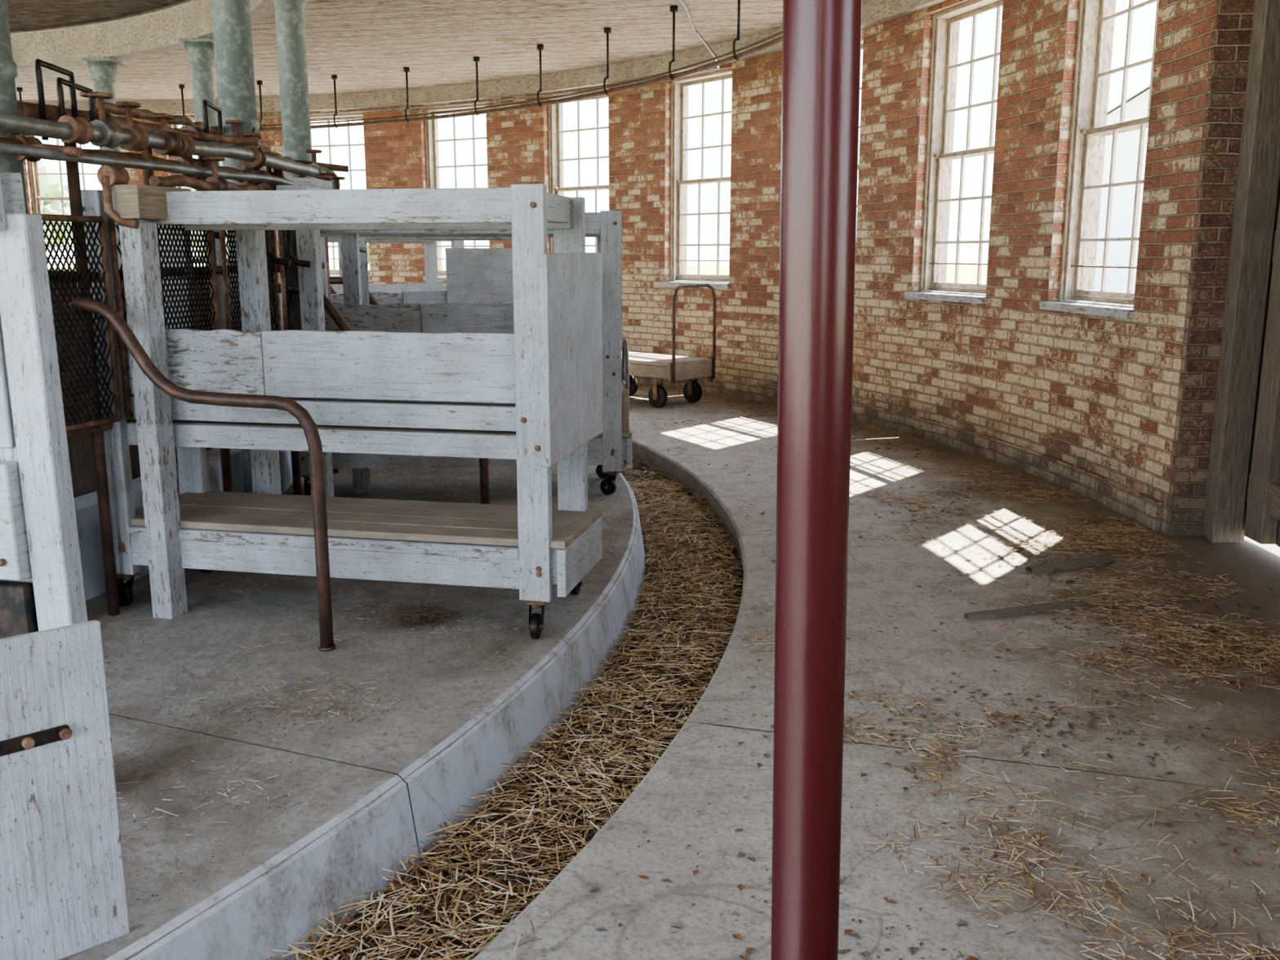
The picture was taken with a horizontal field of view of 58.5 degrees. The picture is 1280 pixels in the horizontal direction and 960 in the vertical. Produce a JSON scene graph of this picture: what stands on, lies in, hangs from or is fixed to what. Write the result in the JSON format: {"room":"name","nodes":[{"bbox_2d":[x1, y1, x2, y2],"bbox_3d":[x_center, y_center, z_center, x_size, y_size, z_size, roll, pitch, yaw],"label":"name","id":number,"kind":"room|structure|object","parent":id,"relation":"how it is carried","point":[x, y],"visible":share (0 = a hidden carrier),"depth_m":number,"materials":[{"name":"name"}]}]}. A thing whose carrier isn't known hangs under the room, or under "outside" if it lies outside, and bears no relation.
{"room":"round dairy barn","nodes":[
{"label":"round dairy barn","id":0,"kind":"room"},
{"bbox_2d":[6,0,184,31],"bbox_3d":[-7.990,-3.240,5.513,12.000,0.001,12.000,0,11,0],"label":"ceiling","id":1,"kind":"structure","parent":0,"point":[23,15],"depth_m":10.11,"materials":[{"name":"beige paint"}]},
{"bbox_2d":[16,0,782,137],"bbox_3d":[-3.764,-3.611,9.055,7.784,0.608,18.514,-9,15,-39],"label":"hanging rail","id":2,"kind":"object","parent":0,"point":[673,9],"depth_m":11.54,"materials":[{"name":"black metal"}]},
{"bbox_2d":[9,0,866,101],"bbox_3d":[-7.797,-3.427,6.248,22.215,0.120,21.086,0,11,0],"label":"ceiling","id":3,"kind":"structure","parent":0,"point":[368,45],"depth_m":11.53,"materials":[{"name":"beige paint"}]},
{"bbox_2d":[262,0,719,116],"bbox_3d":[-2.204,-4.389,12.071,6.027,0.238,7.435,0,11,0],"label":"conduit","id":4,"kind":"object","parent":3,"relation":"hanging from","point":[681,2],"depth_m":13.91,"materials":[{"name":"black metal"}]},
{"bbox_2d":[300,459,743,959],"bbox_3d":[-6.504,0.167,7.630,13.063,0.020,17.158,-11,15,-42],"label":"straw","id":5,"kind":"structure","parent":0,"point":[524,881],"depth_m":3.64,"materials":[{"name":"plant"}]},
{"bbox_2d":[265,453,743,959],"bbox_3d":[-0.887,0.280,6.838,2.927,0.072,12.062,-1,11,-5],"label":"bedding","id":6,"kind":"object","parent":5,"relation":"on","point":[451,932],"visible":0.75,"depth_m":3.65,"materials":[{"name":"beige plant"}]},
{"bbox_2d":[22,0,1254,535],"bbox_3d":[-5.616,-2.054,8.848,22.320,3.670,14.609,9,14,37],"label":"wall","id":7,"kind":"structure","parent":0,"point":[1117,414],"depth_m":8.24,"materials":[{"name":"brick"}]},
{"bbox_2d":[25,136,99,271],"bbox_3d":[-8.220,-4.048,16.532,1.132,2.228,0.353,0,11,-1],"label":"window","id":8,"kind":"structure","parent":7,"relation":"in","point":[37,198],"depth_m":16.54,"materials":[{"name":"paint"}]},
{"bbox_2d":[10,0,275,68],"bbox_3d":[-6.941,-3.258,6.525,9.226,0.300,12.119,-11,15,-42],"label":"ceiling","id":9,"kind":"structure","parent":7,"relation":"attached to","point":[158,31],"depth_m":10.37,"materials":[{"name":"beige paint"}]},
{"bbox_2d":[167,118,227,264],"bbox_3d":[-6.161,-4.018,16.384,1.132,2.228,0.353,2,11,9],"label":"window","id":10,"kind":"structure","parent":7,"relation":"in","point":[193,120],"depth_m":16.33,"materials":[{"name":"paint"}]},
{"bbox_2d":[310,112,372,279],"bbox_3d":[-4.185,-3.915,15.866,1.132,2.228,0.353,4,12,20],"label":"window","id":11,"kind":"structure","parent":7,"relation":"in","point":[333,273],"depth_m":15.79,"materials":[{"name":"paint"}]},
{"bbox_2d":[422,103,488,280],"bbox_3d":[-2.342,-3.742,14.998,1.132,2.228,0.353,7,13,30],"label":"window","id":12,"kind":"structure","parent":7,"relation":"in","point":[431,130],"depth_m":15.12,"materials":[{"name":"paint"}]},
{"bbox_2d":[22,0,948,115],"bbox_3d":[-5.678,-3.705,8.438,21.740,0.190,14.229,9,14,37],"label":"trim","id":13,"kind":"structure","parent":7,"relation":"attached to","point":[874,12],"depth_m":13.59,"materials":[{"name":"brown wood"}]},
{"bbox_2d":[547,88,608,253],"bbox_3d":[-0.680,-3.503,13.797,1.132,2.228,0.353,10,15,41],"label":"window","id":14,"kind":"structure","parent":7,"relation":"in","point":[555,111],"depth_m":13.98,"materials":[{"name":"paint"}]},
{"bbox_2d":[660,68,732,288],"bbox_3d":[0.710,-3.210,12.326,0.353,2.228,1.132,-9,14,-37],"label":"window","id":15,"kind":"structure","parent":7,"relation":"in","point":[679,117],"depth_m":12.61,"materials":[{"name":"paint"}]},
{"bbox_2d":[854,36,863,294],"bbox_3d":[1.803,-2.870,10.620,0.353,2.228,1.132,-6,13,-26],"label":"window","id":16,"kind":"structure","parent":7,"relation":"in","point":[862,37],"depth_m":10.22,"materials":[{"name":"paint"}]},
{"bbox_2d":[905,0,1002,303],"bbox_3d":[2.533,-2.509,8.807,0.353,2.228,1.132,-3,12,-16],"label":"window","id":17,"kind":"structure","parent":7,"relation":"in","point":[940,155],"depth_m":9.17,"materials":[{"name":"paint"}]},
{"bbox_2d":[1039,0,1159,318],"bbox_3d":[2.914,-2.133,6.922,0.353,2.228,1.132,-1,11,-6],"label":"window","id":18,"kind":"structure","parent":7,"relation":"in","point":[1089,130],"depth_m":7.35,"materials":[{"name":"paint"}]},
{"bbox_2d":[1201,0,1279,546],"bbox_3d":[2.983,-0.996,4.487,0.341,3.200,2.823,1,11,7],"label":"door","id":19,"kind":"structure","parent":7,"relation":"in","point":[1242,494],"depth_m":5.75,"materials":[{"name":"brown wood"}]},
{"bbox_2d":[471,382,1279,959],"bbox_3d":[-6.007,0.031,8.084,17.433,0.220,22.900,-11,15,-42],"label":"floor","id":20,"kind":"structure","parent":0,"point":[722,777],"depth_m":3.51,"materials":[{"name":"concrete"}]},
{"bbox_2d":[0,448,645,959],"bbox_3d":[-6.599,-0.085,7.488,12.223,0.680,16.059,-11,15,-42],"label":"platform","id":21,"kind":"object","parent":20,"relation":"on","point":[264,889],"visible":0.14,"depth_m":3.59,"materials":[{"name":"concrete"}]},
{"bbox_2d":[0,0,28,213],"bbox_3d":[-2.284,-0.994,4.070,0.300,3.178,0.300,0,11,0],"label":"support column","id":22,"kind":"structure","parent":21,"relation":"on","point":[9,163],"depth_m":3.98,"materials":[{"name":"grey metal"}]},
{"bbox_2d":[0,173,87,639],"bbox_3d":[-1.909,0.000,3.006,1.033,1.675,0.196,4,12,18],"label":"wooden post","id":23,"kind":"object","parent":21,"relation":"on","point":[40,558],"visible":0.8,"depth_m":2.82,"materials":[{"name":"white paint"}]},
{"bbox_2d":[0,619,129,959],"bbox_3d":[-1.425,0.478,2.006,0.931,1.101,0.080,-10,15,-42],"label":"wooden panel","id":24,"kind":"object","parent":21,"relation":"on","point":[63,894],"visible":1,"depth_m":2.27,"materials":[{"name":"white paint"}]},
{"bbox_2d":[81,57,122,269],"bbox_3d":[-5.035,-2.377,11.010,0.300,3.178,0.300,0,11,0],"label":"support column","id":25,"kind":"structure","parent":21,"relation":"on","point":[103,71],"depth_m":10.66,"materials":[{"name":"metal"}]},
{"bbox_2d":[0,58,373,619],"bbox_3d":[-3.200,-1.144,7.838,2.525,2.181,9.323,-4,12,-18],"label":"stanchions","id":26,"kind":"object","parent":21,"relation":"on","point":[140,289],"visible":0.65,"depth_m":4.46,"materials":[{"name":"black metal"}]},
{"bbox_2d":[53,295,335,651],"bbox_3d":[-1.622,-0.031,4.167,1.080,1.253,0.060,3,12,17],"label":"pipe","id":27,"kind":"object","parent":21,"relation":"on","point":[114,317],"visible":0.99,"depth_m":4.07,"materials":[{"name":"brown metal"}]},
{"bbox_2d":[178,37,222,266],"bbox_3d":[-3.747,-2.185,10.049,0.300,3.178,0.300,0,11,0],"label":"support column","id":28,"kind":"structure","parent":21,"relation":"on","point":[200,52],"depth_m":9.73,"materials":[{"name":"grey metal"}]},
{"bbox_2d":[210,0,260,493],"bbox_3d":[-1.992,-1.329,5.755,0.300,3.178,0.300,0,11,0],"label":"support column","id":29,"kind":"structure","parent":21,"relation":"on","point":[231,19],"depth_m":5.56,"materials":[{"name":"metal"}]},
{"bbox_2d":[271,0,311,180],"bbox_3d":[-2.252,-1.699,7.609,0.300,3.178,0.300,0,11,0],"label":"support column","id":30,"kind":"structure","parent":21,"relation":"on","point":[289,14],"depth_m":7.36,"materials":[{"name":"metal"}]},
{"bbox_2d":[330,284,337,293],"bbox_3d":[-2.282,-1.082,9.440,1.080,1.253,0.060,-7,13,-30],"label":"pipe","id":31,"kind":"object","parent":21,"relation":"on","point":[332,291],"visible":0.02,"depth_m":9.21,"materials":[{"name":"brown metal"}]},
{"bbox_2d":[80,183,602,639],"bbox_3d":[-1.142,-0.318,4.611,1.931,1.641,0.812,2,12,12],"label":"cart","id":32,"kind":"object","parent":21,"relation":"on","point":[540,383],"visible":0.75,"depth_m":4.29,"materials":[{"name":"white paint"}]},
{"bbox_2d":[102,467,622,850],"bbox_3d":[-1.292,0.223,6.069,2.426,0.007,8.034,0,11,2],"label":"straw","id":33,"kind":"object","parent":21,"relation":"on","point":[491,478],"visible":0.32,"depth_m":3.74,"materials":[{"name":"yellow plant"}]},
{"bbox_2d":[275,230,464,329],"bbox_3d":[-2.546,-1.544,10.763,1.903,1.642,0.636,-9,15,-39],"label":"cart","id":34,"kind":"object","parent":21,"relation":"on","point":[431,284],"visible":0.03,"depth_m":10.92,"materials":[{"name":"white paint"}]},
{"bbox_2d":[277,283,489,504],"bbox_3d":[-1.332,-0.389,5.963,1.080,1.253,0.060,0,11,1],"label":"pipe","id":35,"kind":"object","parent":21,"relation":"on","point":[329,306],"visible":0.2,"depth_m":5.87,"materials":[{"name":"brown metal"}]},
{"bbox_2d":[328,276,488,405],"bbox_3d":[-1.558,-0.749,7.767,1.080,1.253,0.060,-3,12,-15],"label":"pipe","id":36,"kind":"object","parent":21,"relation":"on","point":[332,280],"visible":0.17,"depth_m":7.52,"materials":[{"name":"brown metal"}]},
{"bbox_2d":[358,597,467,631],"bbox_3d":[-0.844,0.519,4.465,0.384,0.051,0.368,9,14,37],"label":"clump","id":37,"kind":"object","parent":21,"relation":"on","point":[419,612],"visible":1,"depth_m":4.44,"materials":[{"name":"brown plant"}]},
{"bbox_2d":[328,236,513,404],"bbox_3d":[-1.650,-1.161,8.841,1.904,1.642,0.648,-5,12,-22],"label":"cart","id":38,"kind":"object","parent":21,"relation":"on","point":[473,275],"visible":0.06,"depth_m":8.62,"materials":[{"name":"white paint"}]},
{"bbox_2d":[298,210,632,495],"bbox_3d":[-1.038,-0.754,6.800,1.952,1.642,0.629,-1,11,-4],"label":"cart","id":39,"kind":"object","parent":21,"relation":"on","point":[607,451],"visible":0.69,"depth_m":6.54,"materials":[{"name":"white paint"}]},
{"bbox_2d":[621,283,715,407],"bbox_3d":[0.023,-1.403,11.646,1.440,1.201,0.682,11,15,43],"label":"trolley","id":40,"kind":"object","parent":20,"relation":"on","point":[673,367],"visible":0.61,"depth_m":11.26,"materials":[{"name":"brown wood"}]},
{"bbox_2d":[58,395,1279,959],"bbox_3d":[0.371,0.220,6.318,5.352,0.093,12.051,1,11,6],"label":"straw","id":41,"kind":"object","parent":20,"relation":"on","point":[913,949],"visible":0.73,"depth_m":3.96,"materials":[{"name":"brown plant"}]},
{"bbox_2d":[770,0,862,959],"bbox_3d":[0.246,-0.595,1.513,0.248,3.574,0.220,0,11,0],"label":"steel pole","id":42,"kind":"object","parent":20,"relation":"on","point":[821,47],"visible":1,"depth_m":1.58,"materials":[{"name":"metal"}]},
{"bbox_2d":[506,382,1279,959],"bbox_3d":[0.091,0.004,7.607,5.172,0.017,16.466,-2,11,-9],"label":"litter","id":43,"kind":"object","parent":20,"relation":"on","point":[1131,534],"visible":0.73,"depth_m":3.78,"materials":[{"name":"beige plant"}]},
{"bbox_2d":[964,600,1087,620],"bbox_3d":[1.640,0.552,4.845,0.591,0.022,0.058,-4,12,-18],"label":"board","id":44,"kind":"object","parent":20,"relation":"on","point":[1039,608],"visible":1,"depth_m":4.82,"materials":[{"name":"grey wood"}]},
{"bbox_2d":[1026,556,1113,573],"bbox_3d":[2.091,0.412,5.546,0.494,0.022,0.096,-4,12,-21],"label":"board","id":45,"kind":"object","parent":20,"relation":"on","point":[1080,563],"visible":1,"depth_m":5.52,"materials":[{"name":"grey wood"}]},
{"label":"outside","id":46,"kind":"structure","parent":0,"visible":0},
{"bbox_2d":[48,265,987,284],"bbox_3d":[0.000,1.765,0.352,320.000,0.001,320.000,0,11,0],"label":"grassy ground","id":47,"kind":"structure","parent":46,"point":[966,273],"depth_m":109.40,"materials":[{"name":"green plant"}]},
{"bbox_2d":[38,159,72,248],"bbox_3d":[-41.617,-17.858,77.853,8.166,8.221,7.985,0,11,0],"label":"tree","id":48,"kind":"object","parent":47,"relation":"on","point":[50,184],"visible":0.19,"depth_m":77.05,"materials":[{"name":"green plant"}]},
{"bbox_2d":[182,186,228,255],"bbox_3d":[-29.882,-18.723,82.671,8.920,8.036,8.338,0,11,0],"label":"tree","id":49,"kind":"object","parent":47,"relation":"on","point":[191,188],"visible":0.02,"depth_m":80.31,"materials":[{"name":"green plant"}]},
{"bbox_2d":[366,242,369,264],"bbox_3d":[-19.188,-18.403,86.027,5.778,6.105,6.595,0,11,0],"label":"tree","id":50,"kind":"object","parent":47,"relation":"on","point":[367,243],"visible":0.02,"depth_m":85.75,"materials":[{"name":"green plant"}]},
{"bbox_2d":[1093,84,1150,293],"bbox_3d":[26.000,-14.150,56.321,12.800,9.340,16.800,5,12,24],"label":"farm building","id":51,"kind":"structure","parent":47,"relation":"on","point":[1136,106],"depth_m":50.03,"materials":[{"name":"white"}]}
]}

